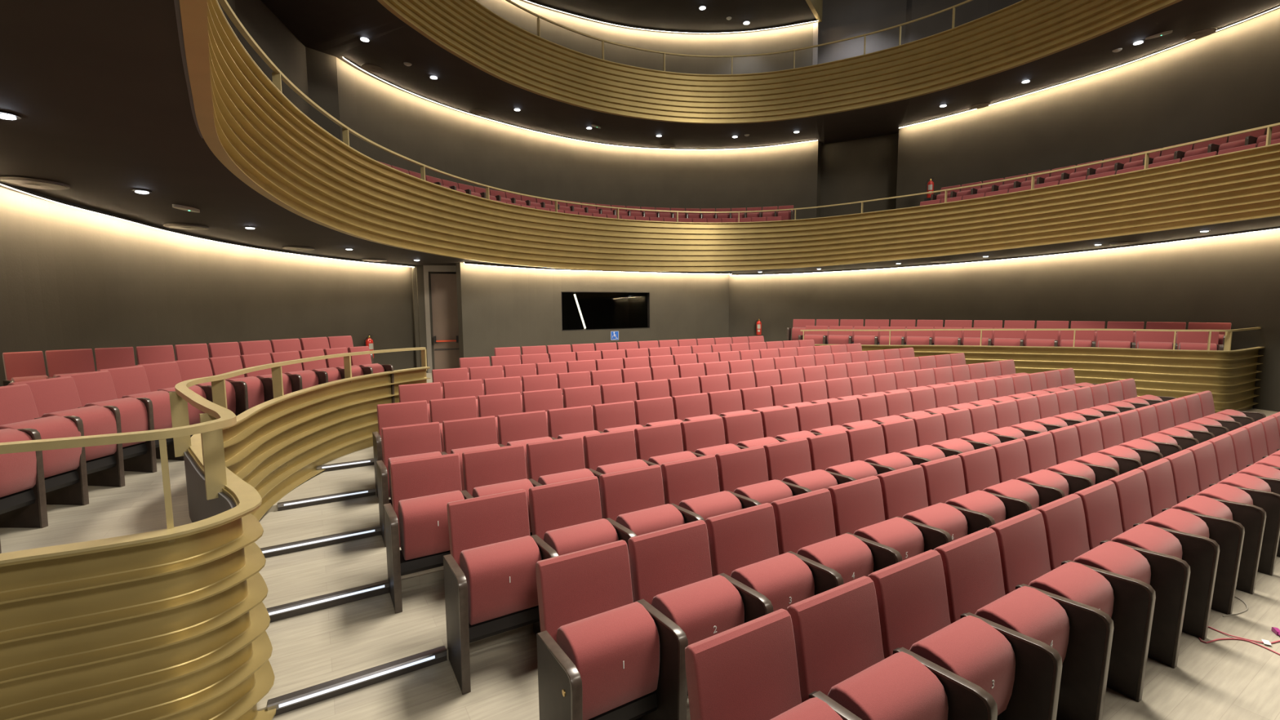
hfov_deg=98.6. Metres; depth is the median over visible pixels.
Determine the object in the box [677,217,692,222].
seat
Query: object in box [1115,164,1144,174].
seat
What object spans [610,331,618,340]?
accessibility sign
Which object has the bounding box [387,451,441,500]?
seat cushion
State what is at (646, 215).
seat cushion
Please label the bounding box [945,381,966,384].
seat cushion
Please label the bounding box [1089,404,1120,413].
seat cushion
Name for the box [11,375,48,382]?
seat cushion
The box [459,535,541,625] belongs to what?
seat cushion
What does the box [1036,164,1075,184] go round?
seat
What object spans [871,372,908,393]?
seat
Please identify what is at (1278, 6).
light strip
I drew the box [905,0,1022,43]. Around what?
wall
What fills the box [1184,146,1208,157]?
seat cushion
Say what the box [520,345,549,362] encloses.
seat
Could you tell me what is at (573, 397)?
seat
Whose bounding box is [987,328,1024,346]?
seat
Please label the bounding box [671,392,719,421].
seat
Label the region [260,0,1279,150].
ceiling
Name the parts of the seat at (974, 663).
backrest, panel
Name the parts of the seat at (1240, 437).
backrest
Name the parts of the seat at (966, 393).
backrest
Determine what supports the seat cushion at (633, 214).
on the seat at (630, 212)
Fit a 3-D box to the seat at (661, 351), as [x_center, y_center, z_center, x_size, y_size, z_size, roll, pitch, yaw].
[0.507,0.214,11.179,0.580,0.905,0.618,-4,7,-31]
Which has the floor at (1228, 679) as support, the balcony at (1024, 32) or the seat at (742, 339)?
the seat at (742, 339)
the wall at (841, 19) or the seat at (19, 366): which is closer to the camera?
the seat at (19, 366)
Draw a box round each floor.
[0,458,191,553]
[254,373,1279,719]
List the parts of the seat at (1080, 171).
panel, backrest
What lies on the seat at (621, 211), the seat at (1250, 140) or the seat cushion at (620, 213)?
the seat cushion at (620, 213)
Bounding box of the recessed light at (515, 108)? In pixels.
[513,107,521,111]
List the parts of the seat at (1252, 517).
backrest, panel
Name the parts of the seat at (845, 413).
backrest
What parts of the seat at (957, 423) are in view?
backrest, panel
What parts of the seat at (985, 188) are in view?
panel, backrest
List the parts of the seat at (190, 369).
backrest, panel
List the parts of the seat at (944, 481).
backrest, panel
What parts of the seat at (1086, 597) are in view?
backrest, panel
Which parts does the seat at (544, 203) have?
backrest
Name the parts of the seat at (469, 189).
backrest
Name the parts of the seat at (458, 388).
backrest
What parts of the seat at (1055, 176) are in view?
panel, backrest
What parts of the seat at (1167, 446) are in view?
backrest, panel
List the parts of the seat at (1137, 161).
panel, backrest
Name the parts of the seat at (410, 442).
panel, backrest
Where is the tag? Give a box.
[1261,639,1271,645]
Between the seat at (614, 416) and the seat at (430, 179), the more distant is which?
the seat at (430, 179)
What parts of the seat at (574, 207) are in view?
backrest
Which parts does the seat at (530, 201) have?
backrest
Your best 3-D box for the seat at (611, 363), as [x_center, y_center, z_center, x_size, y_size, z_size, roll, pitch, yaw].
[-0.429,0.452,9.431,0.580,0.905,0.618,-4,7,-31]
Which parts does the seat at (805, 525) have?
backrest, panel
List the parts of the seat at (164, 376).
backrest, panel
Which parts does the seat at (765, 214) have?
backrest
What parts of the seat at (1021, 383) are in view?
backrest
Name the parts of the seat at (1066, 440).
backrest, panel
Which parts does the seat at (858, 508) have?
backrest, panel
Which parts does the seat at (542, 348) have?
backrest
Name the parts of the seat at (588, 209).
backrest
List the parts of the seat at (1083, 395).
backrest, panel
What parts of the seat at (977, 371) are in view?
backrest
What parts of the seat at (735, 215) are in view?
backrest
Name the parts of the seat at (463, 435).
backrest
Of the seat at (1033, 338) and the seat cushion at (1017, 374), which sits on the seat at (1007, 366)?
the seat cushion at (1017, 374)
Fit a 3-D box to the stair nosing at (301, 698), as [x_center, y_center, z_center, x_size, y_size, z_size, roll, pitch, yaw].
[-1.567,1.808,3.119,0.900,0.069,0.072,-4,7,-31]
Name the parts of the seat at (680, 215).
backrest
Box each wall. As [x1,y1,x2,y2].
[0,186,415,386]
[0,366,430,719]
[217,0,340,140]
[335,57,817,219]
[411,265,456,369]
[415,265,427,373]
[455,262,728,365]
[475,0,818,74]
[728,228,1279,412]
[812,0,906,65]
[814,344,1264,413]
[816,133,898,217]
[895,8,1279,208]
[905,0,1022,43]
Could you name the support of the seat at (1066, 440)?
on the floor at (1228, 679)
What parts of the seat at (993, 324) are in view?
backrest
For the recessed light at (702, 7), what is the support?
in the ceiling at (665, 15)
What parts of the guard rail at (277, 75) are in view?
post, post, post, post, post, post, post, post, post, post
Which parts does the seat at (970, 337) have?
backrest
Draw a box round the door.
[422,265,459,373]
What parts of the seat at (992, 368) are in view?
backrest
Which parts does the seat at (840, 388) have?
backrest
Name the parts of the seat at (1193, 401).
backrest, panel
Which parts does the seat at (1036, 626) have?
backrest, panel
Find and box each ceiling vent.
[0,176,70,190]
[163,223,208,230]
[282,246,314,250]
[360,62,384,72]
[361,258,386,261]
[471,108,488,115]
[660,143,674,147]
[930,260,951,262]
[969,102,990,108]
[1109,241,1139,244]
[1183,27,1217,39]
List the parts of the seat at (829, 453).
backrest, panel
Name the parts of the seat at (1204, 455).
backrest, panel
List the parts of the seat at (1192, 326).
backrest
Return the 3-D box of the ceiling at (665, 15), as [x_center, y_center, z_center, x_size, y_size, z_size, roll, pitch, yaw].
[-2.144,-10.321,12.656,6.941,0.200,17.274,4,7,37]
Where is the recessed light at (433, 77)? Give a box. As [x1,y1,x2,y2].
[428,75,438,79]
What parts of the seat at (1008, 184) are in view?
panel, backrest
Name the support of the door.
in the wall at (420, 268)
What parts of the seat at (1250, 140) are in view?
panel, backrest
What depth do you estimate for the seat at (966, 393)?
8.07 m
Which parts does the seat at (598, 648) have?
panel, backrest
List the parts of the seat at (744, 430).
backrest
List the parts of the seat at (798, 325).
panel, backrest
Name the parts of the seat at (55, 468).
backrest, panel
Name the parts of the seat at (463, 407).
backrest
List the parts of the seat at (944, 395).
backrest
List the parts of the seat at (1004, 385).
backrest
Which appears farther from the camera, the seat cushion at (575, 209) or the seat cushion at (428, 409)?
the seat cushion at (575, 209)
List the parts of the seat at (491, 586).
panel, backrest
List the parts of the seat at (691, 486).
panel, backrest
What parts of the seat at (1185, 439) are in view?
backrest, panel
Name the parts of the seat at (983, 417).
backrest, panel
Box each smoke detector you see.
[403,62,411,66]
[1111,48,1122,52]
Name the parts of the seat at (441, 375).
backrest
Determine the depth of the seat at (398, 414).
5.97 m
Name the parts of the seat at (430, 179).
backrest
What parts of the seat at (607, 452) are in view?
panel, backrest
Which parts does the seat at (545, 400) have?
backrest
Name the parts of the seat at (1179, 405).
backrest, panel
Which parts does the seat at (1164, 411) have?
backrest, panel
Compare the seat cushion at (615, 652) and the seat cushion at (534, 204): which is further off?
the seat cushion at (534, 204)
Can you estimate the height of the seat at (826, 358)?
0.905 m
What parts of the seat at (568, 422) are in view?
backrest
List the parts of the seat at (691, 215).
backrest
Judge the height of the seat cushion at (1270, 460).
0.399 m
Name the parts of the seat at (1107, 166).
panel, backrest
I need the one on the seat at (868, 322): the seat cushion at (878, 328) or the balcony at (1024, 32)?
the seat cushion at (878, 328)
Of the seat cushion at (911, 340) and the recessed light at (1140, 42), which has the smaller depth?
the recessed light at (1140, 42)
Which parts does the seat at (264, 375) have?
backrest, panel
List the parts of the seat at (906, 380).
backrest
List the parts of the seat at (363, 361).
backrest, panel, panel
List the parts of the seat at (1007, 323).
backrest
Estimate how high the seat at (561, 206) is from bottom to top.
0.905 m
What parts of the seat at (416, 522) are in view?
panel, backrest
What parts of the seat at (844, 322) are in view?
backrest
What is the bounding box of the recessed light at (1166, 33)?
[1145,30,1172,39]
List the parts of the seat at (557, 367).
backrest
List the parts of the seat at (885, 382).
backrest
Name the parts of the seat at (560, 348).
backrest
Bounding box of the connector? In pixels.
[1271,626,1279,635]
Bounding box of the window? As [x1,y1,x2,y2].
[561,291,649,330]
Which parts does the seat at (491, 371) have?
backrest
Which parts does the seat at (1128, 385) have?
backrest, panel, panel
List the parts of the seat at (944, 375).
backrest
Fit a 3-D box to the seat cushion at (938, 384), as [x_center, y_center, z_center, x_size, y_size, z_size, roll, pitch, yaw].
[4.938,0.607,9.100,0.440,0.399,0.257,-4,7,-31]
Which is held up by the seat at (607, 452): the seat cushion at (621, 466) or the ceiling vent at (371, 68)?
the seat cushion at (621, 466)
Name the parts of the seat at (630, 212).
backrest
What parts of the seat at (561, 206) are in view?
backrest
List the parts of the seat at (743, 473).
backrest, panel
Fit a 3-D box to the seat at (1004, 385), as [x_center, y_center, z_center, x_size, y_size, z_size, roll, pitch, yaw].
[5.843,0.752,8.506,0.580,0.905,0.618,-4,7,-31]
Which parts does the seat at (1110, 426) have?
backrest, panel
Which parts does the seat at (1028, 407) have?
backrest, panel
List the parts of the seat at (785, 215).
backrest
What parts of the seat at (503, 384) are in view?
backrest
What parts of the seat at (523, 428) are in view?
backrest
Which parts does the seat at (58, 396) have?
backrest, panel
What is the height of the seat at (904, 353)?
0.905 m
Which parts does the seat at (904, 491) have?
backrest, panel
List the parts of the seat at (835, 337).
backrest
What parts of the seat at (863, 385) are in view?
backrest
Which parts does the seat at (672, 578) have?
panel, backrest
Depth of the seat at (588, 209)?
17.70 m
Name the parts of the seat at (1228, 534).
backrest, panel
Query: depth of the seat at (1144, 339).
11.54 m
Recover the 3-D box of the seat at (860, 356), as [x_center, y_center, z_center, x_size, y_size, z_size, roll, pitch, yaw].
[4.678,0.294,11.310,0.580,0.905,0.618,-4,7,-31]
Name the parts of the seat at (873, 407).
backrest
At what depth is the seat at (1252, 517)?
4.18 m
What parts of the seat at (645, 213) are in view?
backrest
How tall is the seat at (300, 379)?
0.905 m
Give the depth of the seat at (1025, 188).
13.68 m
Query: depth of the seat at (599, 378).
8.43 m
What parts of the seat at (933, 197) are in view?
backrest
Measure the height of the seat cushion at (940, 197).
0.399 m
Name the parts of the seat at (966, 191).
panel, backrest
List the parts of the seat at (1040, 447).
backrest, panel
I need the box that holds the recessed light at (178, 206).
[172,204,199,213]
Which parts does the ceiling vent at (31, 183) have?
blade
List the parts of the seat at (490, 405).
backrest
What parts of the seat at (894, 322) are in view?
backrest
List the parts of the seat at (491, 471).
backrest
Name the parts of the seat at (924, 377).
backrest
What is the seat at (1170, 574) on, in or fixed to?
on the floor at (1228, 679)
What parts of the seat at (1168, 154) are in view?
panel, backrest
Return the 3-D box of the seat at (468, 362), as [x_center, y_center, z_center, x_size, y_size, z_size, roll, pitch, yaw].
[-2.735,0.425,9.246,0.580,0.905,0.618,-4,7,-31]
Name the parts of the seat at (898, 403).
backrest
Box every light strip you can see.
[0,182,414,266]
[342,57,817,150]
[463,262,732,274]
[524,0,817,33]
[729,226,1279,275]
[898,5,1279,128]
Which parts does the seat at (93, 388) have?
backrest, panel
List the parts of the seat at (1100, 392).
backrest, panel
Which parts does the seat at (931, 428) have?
backrest, panel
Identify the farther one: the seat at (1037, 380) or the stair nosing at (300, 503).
the seat at (1037, 380)
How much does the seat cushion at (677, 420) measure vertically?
0.399 m
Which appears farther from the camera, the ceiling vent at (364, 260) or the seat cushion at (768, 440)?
the ceiling vent at (364, 260)
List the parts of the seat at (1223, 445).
backrest, panel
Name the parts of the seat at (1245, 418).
backrest, panel, panel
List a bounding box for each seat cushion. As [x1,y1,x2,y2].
[0,415,81,478]
[0,428,36,497]
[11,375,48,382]
[41,404,116,461]
[53,372,84,377]
[84,396,147,447]
[121,390,172,429]
[157,385,206,425]
[195,380,235,413]
[226,376,264,408]
[256,373,292,395]
[284,369,318,389]
[311,367,341,382]
[336,364,363,377]
[359,363,384,373]
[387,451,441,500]
[398,490,464,559]
[426,403,431,422]
[439,422,444,452]
[440,386,443,399]
[450,443,500,490]
[456,188,466,193]
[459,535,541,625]
[471,191,481,197]
[472,478,533,532]
[475,399,479,417]
[489,195,496,199]
[495,417,499,444]
[501,197,511,203]
[506,436,552,479]
[515,200,526,204]
[530,201,541,207]
[537,468,594,484]
[543,518,618,555]
[545,204,555,208]
[545,411,549,436]
[556,601,659,719]
[557,430,599,466]
[560,205,570,210]
[573,207,585,212]
[588,208,599,213]
[595,458,648,474]
[602,209,613,214]
[603,424,643,432]
[616,210,627,215]
[616,503,684,535]
[631,212,642,217]
[644,212,657,217]
[645,418,683,426]
[648,450,697,465]
[651,574,744,645]
[659,213,671,220]
[673,213,685,218]
[678,490,742,521]
[684,414,719,421]
[688,213,700,219]
[694,443,740,455]
[702,213,715,222]
[716,213,729,222]
[719,409,753,416]
[730,552,814,611]
[732,213,744,222]
[733,479,793,503]
[737,436,779,447]
[746,213,759,222]
[752,405,783,411]
[762,212,774,221]
[769,697,843,719]
[774,431,815,440]
[777,211,791,220]
[782,401,813,407]
[782,469,838,491]
[791,327,805,340]
[796,533,873,583]
[804,334,824,344]
[809,425,848,434]
[810,398,838,403]
[825,460,877,479]
[827,334,848,344]
[827,651,948,719]
[836,395,863,399]
[841,419,878,428]
[853,335,875,344]
[853,516,924,560]
[861,391,886,395]
[864,452,913,469]
[871,415,906,422]
[877,328,879,342]
[879,335,902,345]
[884,388,908,393]
[898,410,930,417]
[898,444,945,460]
[902,502,968,541]
[904,328,906,342]
[906,336,929,345]
[906,386,928,390]
[909,615,1015,715]
[923,406,954,413]
[926,383,948,387]
[930,438,974,452]
[932,330,934,343]
[934,336,959,345]
[936,192,950,202]
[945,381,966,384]
[945,490,1005,524]
[946,403,976,408]
[956,190,970,197]
[960,431,1000,445]
[961,330,964,344]
[963,337,989,345]
[963,378,982,382]
[968,399,995,404]
[974,586,1069,663]
[977,186,991,196]
[980,376,998,379]
[982,479,1039,509]
[985,426,1025,438]
[989,395,1015,401]
[991,330,994,345]
[994,337,1021,346]
[995,374,1013,377]
[998,182,1013,192]
[1008,392,1032,398]
[1009,421,1047,432]
[1010,372,1027,375]
[1016,469,1069,496]
[1020,179,1036,186]
[1023,330,1026,346]
[1025,390,1049,395]
[1026,338,1054,346]
[1028,561,1114,617]
[1032,417,1067,426]
[1042,387,1065,391]
[1044,174,1061,184]
[1045,460,1095,484]
[1052,412,1086,422]
[1057,330,1060,346]
[1057,384,1079,389]
[1060,339,1091,346]
[1068,170,1087,178]
[1072,382,1093,386]
[1072,408,1104,417]
[1072,452,1119,471]
[1073,541,1151,584]
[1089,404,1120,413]
[1093,331,1097,346]
[1095,164,1114,173]
[1095,445,1140,460]
[1097,340,1130,348]
[1105,400,1135,408]
[1111,523,1182,559]
[1117,439,1159,452]
[1121,397,1149,404]
[1123,160,1142,168]
[1133,332,1135,342]
[1136,395,1162,400]
[1137,341,1173,349]
[1137,432,1177,444]
[1143,508,1209,537]
[1152,153,1173,163]
[1156,427,1194,438]
[1171,494,1232,519]
[1172,422,1208,431]
[1178,342,1217,350]
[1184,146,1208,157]
[1189,417,1222,426]
[1195,483,1253,505]
[1202,413,1235,421]
[1217,333,1225,344]
[1217,408,1246,416]
[1217,472,1271,491]
[1218,139,1244,151]
[1237,463,1279,479]
[1253,455,1279,467]
[1256,132,1279,146]
[1269,449,1279,456]
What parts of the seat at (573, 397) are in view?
backrest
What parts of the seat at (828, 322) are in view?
backrest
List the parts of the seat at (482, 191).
backrest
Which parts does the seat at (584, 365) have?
backrest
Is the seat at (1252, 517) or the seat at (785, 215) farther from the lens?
the seat at (785, 215)
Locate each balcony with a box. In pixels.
[173,0,1279,271]
[377,0,1182,124]
[805,0,822,22]
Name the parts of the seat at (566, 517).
panel, backrest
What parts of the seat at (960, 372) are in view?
backrest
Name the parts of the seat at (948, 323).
backrest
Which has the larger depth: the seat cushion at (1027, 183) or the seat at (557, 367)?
the seat cushion at (1027, 183)
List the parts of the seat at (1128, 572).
backrest, panel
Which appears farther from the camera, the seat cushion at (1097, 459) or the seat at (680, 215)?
the seat at (680, 215)
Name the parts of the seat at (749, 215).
backrest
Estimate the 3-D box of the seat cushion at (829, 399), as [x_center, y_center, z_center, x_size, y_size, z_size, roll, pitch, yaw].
[2.622,0.758,7.719,0.440,0.399,0.257,-4,7,-31]
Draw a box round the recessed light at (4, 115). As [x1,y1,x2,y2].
[0,111,21,119]
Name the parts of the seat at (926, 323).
backrest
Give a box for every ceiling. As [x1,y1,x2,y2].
[0,0,1279,274]
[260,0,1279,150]
[520,0,817,34]
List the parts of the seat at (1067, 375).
backrest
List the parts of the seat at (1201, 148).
panel, backrest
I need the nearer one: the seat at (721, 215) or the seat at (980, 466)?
the seat at (980, 466)
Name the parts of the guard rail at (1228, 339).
post, post, handrail, post, post, post, post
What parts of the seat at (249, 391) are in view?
backrest, panel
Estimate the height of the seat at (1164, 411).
0.905 m
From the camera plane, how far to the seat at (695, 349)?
11.89 m
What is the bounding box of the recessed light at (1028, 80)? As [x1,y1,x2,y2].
[1020,79,1031,83]
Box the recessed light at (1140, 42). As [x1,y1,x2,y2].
[1131,40,1145,44]
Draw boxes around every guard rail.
[0,346,426,542]
[217,0,1279,224]
[475,0,973,77]
[800,327,1261,353]
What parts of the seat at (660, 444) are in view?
backrest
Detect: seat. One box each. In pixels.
[0,383,81,528]
[0,428,36,553]
[2,351,48,386]
[8,376,116,505]
[44,348,95,378]
[55,370,147,487]
[94,346,135,370]
[96,365,173,472]
[135,345,175,364]
[135,361,206,460]
[173,358,235,413]
[174,343,208,360]
[208,342,240,357]
[208,355,264,416]
[238,340,272,355]
[240,352,292,401]
[270,338,301,352]
[270,351,318,392]
[298,348,341,384]
[299,337,329,350]
[323,346,363,379]
[327,335,373,364]
[347,346,394,403]
[372,400,428,498]
[376,422,441,546]
[383,453,464,613]
[391,165,408,173]
[398,382,441,422]
[408,170,426,180]
[425,174,450,188]
[429,395,477,452]
[431,367,467,399]
[440,415,500,490]
[441,179,466,193]
[442,378,483,417]
[443,488,541,694]
[457,182,481,197]
[458,356,489,379]
[460,444,533,535]
[468,365,502,395]
[473,186,496,199]
[477,391,522,444]
[483,376,523,412]
[488,189,511,203]
[490,355,519,377]
[493,346,520,364]
[497,410,552,479]
[503,363,536,392]
[505,191,526,204]
[506,202,520,205]
[520,195,541,207]
[520,204,535,208]
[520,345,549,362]
[520,353,548,373]
[521,373,564,408]
[521,388,563,436]
[526,435,594,486]
[528,475,618,635]
[535,198,555,208]
[535,206,549,210]
[535,539,659,719]
[536,361,567,388]
[546,344,576,360]
[546,404,599,466]
[548,351,575,372]
[549,208,564,213]
[551,199,570,210]
[556,371,591,395]
[562,385,601,426]
[564,210,577,214]
[566,200,585,212]
[566,360,595,380]
[571,343,594,353]
[575,350,601,364]
[577,212,592,216]
[581,202,599,213]
[582,429,648,515]
[590,368,622,399]
[591,213,606,217]
[592,400,643,433]
[594,342,617,351]
[595,204,613,214]
[595,358,623,370]
[599,464,684,550]
[600,349,625,359]
[600,382,636,404]
[606,214,620,218]
[610,204,627,215]
[616,341,638,351]
[620,215,635,219]
[621,366,651,382]
[622,356,649,368]
[625,347,648,357]
[626,205,642,217]
[627,520,744,719]
[634,396,683,426]
[634,422,697,467]
[635,216,648,220]
[635,378,669,399]
[637,340,658,348]
[640,206,657,217]
[648,217,663,221]
[648,346,671,356]
[648,355,674,368]
[650,364,679,380]
[655,207,671,220]
[657,339,678,347]
[661,454,742,523]
[663,217,676,222]
[667,376,700,397]
[670,208,685,218]
[670,346,691,355]
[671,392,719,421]
[672,353,697,365]
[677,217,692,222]
[677,338,697,346]
[677,362,705,377]
[680,416,740,457]
[684,608,843,719]
[685,208,700,219]
[690,344,711,354]
[692,217,706,222]
[696,337,715,345]
[696,351,719,363]
[697,373,728,393]
[699,208,715,222]
[703,360,729,375]
[705,502,814,622]
[706,217,720,222]
[707,389,753,417]
[711,343,730,352]
[714,208,730,222]
[714,337,732,344]
[715,445,793,508]
[718,351,740,361]
[721,217,735,222]
[721,411,779,448]
[726,371,755,390]
[728,359,752,373]
[729,208,746,222]
[729,342,749,351]
[731,336,748,343]
[736,217,751,222]
[738,349,759,359]
[739,386,783,412]
[744,207,761,222]
[747,335,764,342]
[747,342,766,350]
[751,217,765,222]
[751,357,774,372]
[753,368,780,386]
[759,206,777,221]
[759,348,779,358]
[760,406,815,442]
[763,437,838,496]
[765,341,782,349]
[766,216,781,221]
[769,382,813,407]
[770,488,873,595]
[773,355,795,369]
[774,204,793,220]
[777,346,797,356]
[778,367,804,384]
[782,340,799,347]
[786,319,814,340]
[786,576,948,719]
[793,355,814,367]
[795,346,814,355]
[795,402,848,435]
[798,325,828,344]
[798,339,814,346]
[798,379,838,403]
[801,364,826,382]
[806,431,877,484]
[813,345,831,354]
[813,353,833,365]
[816,319,839,344]
[822,325,853,344]
[823,363,847,379]
[824,377,863,399]
[826,398,878,429]
[827,475,924,572]
[830,344,846,353]
[831,351,851,364]
[840,319,863,343]
[844,361,866,377]
[845,343,862,352]
[845,424,913,474]
[848,326,878,344]
[848,374,886,396]
[849,351,868,362]
[856,394,906,424]
[864,319,888,344]
[864,360,885,375]
[866,349,884,360]
[867,549,1015,719]
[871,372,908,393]
[874,326,905,345]
[876,464,968,551]
[880,418,945,465]
[882,348,900,359]
[883,358,903,373]
[883,391,930,418]
[890,319,915,345]
[893,370,928,390]
[897,347,915,358]
[901,326,933,345]
[901,356,919,371]
[908,387,954,414]
[911,413,974,457]
[913,368,948,387]
[916,320,942,345]
[917,355,936,369]
[919,454,1005,534]
[920,199,940,205]
[928,327,962,345]
[930,184,960,202]
[931,384,976,410]
[932,366,966,384]
[933,354,951,367]
[933,527,1069,719]
[940,195,962,203]
[941,408,1000,449]
[944,320,972,345]
[949,352,965,365]
[950,181,982,197]
[951,364,982,382]
[954,381,995,406]
[957,327,992,345]
[957,446,1039,519]
[962,192,985,199]
[966,362,998,380]
[967,404,1025,443]
[970,177,1004,196]
[973,320,1002,346]
[973,378,1015,402]
[982,360,1013,377]
[985,189,1008,196]
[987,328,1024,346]
[987,509,1114,719]
[991,173,1026,192]
[991,400,1047,436]
[991,438,1069,506]
[992,376,1032,399]
[998,359,1027,375]
[1004,320,1035,346]
[1008,185,1031,192]
[1010,373,1049,395]
[1013,169,1050,187]
[1013,395,1067,431]
[1019,328,1058,346]
[1021,431,1095,494]
[1026,372,1065,392]
[1034,181,1058,188]
[1034,493,1155,702]
[1035,320,1068,346]
[1035,392,1086,426]
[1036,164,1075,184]
[1043,369,1079,390]
[1048,425,1119,484]
[1053,330,1094,346]
[1054,389,1104,421]
[1057,368,1099,387]
[1059,176,1086,184]
[1061,160,1102,180]
[1070,320,1105,346]
[1072,386,1120,416]
[1072,419,1142,475]
[1073,480,1190,668]
[1086,154,1131,178]
[1086,170,1115,179]
[1088,383,1135,412]
[1091,330,1133,348]
[1095,414,1163,465]
[1103,381,1149,408]
[1106,321,1144,342]
[1106,468,1219,639]
[1114,147,1161,173]
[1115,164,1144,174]
[1115,409,1182,457]
[1117,378,1177,404]
[1130,330,1174,349]
[1133,404,1199,449]
[1137,458,1244,614]
[1142,141,1194,165]
[1146,321,1186,343]
[1148,158,1181,168]
[1152,400,1214,443]
[1162,448,1266,594]
[1168,397,1229,437]
[1172,331,1223,350]
[1173,133,1228,162]
[1181,151,1217,161]
[1181,393,1242,431]
[1186,441,1279,575]
[1187,322,1231,345]
[1195,391,1266,426]
[1205,434,1279,556]
[1207,125,1266,155]
[1217,143,1257,155]
[1223,427,1279,471]
[1240,421,1279,462]
[1244,125,1279,146]
[1257,138,1279,146]
[1257,416,1279,455]
[1269,411,1279,436]
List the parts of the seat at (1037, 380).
backrest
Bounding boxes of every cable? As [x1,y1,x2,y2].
[1198,637,1279,654]
[1208,626,1279,644]
[1222,595,1248,616]
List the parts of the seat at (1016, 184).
panel, backrest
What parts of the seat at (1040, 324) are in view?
backrest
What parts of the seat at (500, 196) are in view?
backrest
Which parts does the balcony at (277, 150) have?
panel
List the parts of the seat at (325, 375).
backrest, panel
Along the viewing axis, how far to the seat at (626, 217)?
17.64 m
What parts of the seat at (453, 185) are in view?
backrest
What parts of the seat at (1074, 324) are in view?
backrest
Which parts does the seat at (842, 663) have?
panel, backrest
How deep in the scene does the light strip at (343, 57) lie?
17.69 m
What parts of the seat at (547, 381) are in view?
backrest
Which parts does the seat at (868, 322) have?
backrest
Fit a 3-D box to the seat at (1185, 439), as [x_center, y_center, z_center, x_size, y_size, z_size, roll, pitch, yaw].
[6.297,1.052,6.546,0.580,0.905,0.618,-4,7,-31]
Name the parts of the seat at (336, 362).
backrest, panel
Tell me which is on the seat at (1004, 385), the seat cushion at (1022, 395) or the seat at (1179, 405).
the seat cushion at (1022, 395)
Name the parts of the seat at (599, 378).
backrest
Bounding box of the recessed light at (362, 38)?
[358,36,370,42]
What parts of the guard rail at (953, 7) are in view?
post, post, post, handrail, post, post, post, post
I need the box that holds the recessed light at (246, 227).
[243,226,256,229]
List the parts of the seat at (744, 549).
panel, backrest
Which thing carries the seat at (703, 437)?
on the floor at (1228, 679)
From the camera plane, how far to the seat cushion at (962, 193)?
15.17 m
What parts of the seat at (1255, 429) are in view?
backrest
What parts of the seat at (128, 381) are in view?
backrest, panel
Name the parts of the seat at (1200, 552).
backrest, panel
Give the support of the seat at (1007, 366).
on the floor at (1228, 679)
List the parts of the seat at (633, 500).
panel, backrest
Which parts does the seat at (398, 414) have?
panel, backrest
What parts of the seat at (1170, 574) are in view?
backrest, panel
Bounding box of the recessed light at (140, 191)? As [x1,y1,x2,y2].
[131,189,151,194]
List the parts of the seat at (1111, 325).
backrest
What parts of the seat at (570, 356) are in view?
backrest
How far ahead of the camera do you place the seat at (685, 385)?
7.93 m
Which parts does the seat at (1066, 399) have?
backrest, panel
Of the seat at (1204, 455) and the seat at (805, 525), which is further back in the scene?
the seat at (1204, 455)
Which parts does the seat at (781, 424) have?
backrest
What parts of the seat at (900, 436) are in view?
backrest, panel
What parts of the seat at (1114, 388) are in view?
backrest, panel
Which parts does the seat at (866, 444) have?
backrest, panel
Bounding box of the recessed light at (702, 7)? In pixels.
[697,4,706,10]
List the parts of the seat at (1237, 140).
panel, backrest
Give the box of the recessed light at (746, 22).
[742,20,751,25]
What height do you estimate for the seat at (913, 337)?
0.905 m
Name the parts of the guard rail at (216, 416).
post, post, post, handrail, post, post, post, post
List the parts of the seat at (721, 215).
backrest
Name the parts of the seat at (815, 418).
backrest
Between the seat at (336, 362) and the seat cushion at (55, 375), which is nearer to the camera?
the seat cushion at (55, 375)
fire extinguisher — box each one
[364,334,373,358]
[755,318,761,334]
[925,177,933,198]
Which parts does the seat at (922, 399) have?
backrest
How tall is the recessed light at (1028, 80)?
0.029 m
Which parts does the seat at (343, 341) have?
backrest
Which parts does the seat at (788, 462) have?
backrest, panel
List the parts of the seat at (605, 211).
backrest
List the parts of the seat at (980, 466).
backrest, panel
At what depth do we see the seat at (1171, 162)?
11.27 m
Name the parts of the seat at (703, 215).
backrest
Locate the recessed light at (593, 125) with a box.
[591,124,600,128]
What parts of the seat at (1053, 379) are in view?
backrest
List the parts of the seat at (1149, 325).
backrest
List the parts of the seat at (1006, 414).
backrest, panel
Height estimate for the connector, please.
0.029 m
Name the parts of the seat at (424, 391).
backrest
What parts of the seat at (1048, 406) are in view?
backrest, panel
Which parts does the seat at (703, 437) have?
backrest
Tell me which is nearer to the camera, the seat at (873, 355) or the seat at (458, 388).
the seat at (458, 388)
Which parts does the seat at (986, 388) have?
backrest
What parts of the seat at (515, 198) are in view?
backrest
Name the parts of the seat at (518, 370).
backrest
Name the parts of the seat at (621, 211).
backrest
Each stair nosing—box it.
[260,525,381,557]
[266,579,389,622]
[266,644,447,715]
[277,487,375,511]
[316,458,373,471]
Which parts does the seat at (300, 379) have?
backrest, panel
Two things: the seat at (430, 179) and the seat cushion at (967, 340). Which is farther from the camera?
the seat at (430, 179)
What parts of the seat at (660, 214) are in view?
backrest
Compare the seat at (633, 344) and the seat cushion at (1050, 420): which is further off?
the seat at (633, 344)
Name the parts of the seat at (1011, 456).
backrest, panel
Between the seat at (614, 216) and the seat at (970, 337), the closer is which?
the seat at (970, 337)
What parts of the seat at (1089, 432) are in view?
backrest, panel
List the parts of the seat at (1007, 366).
backrest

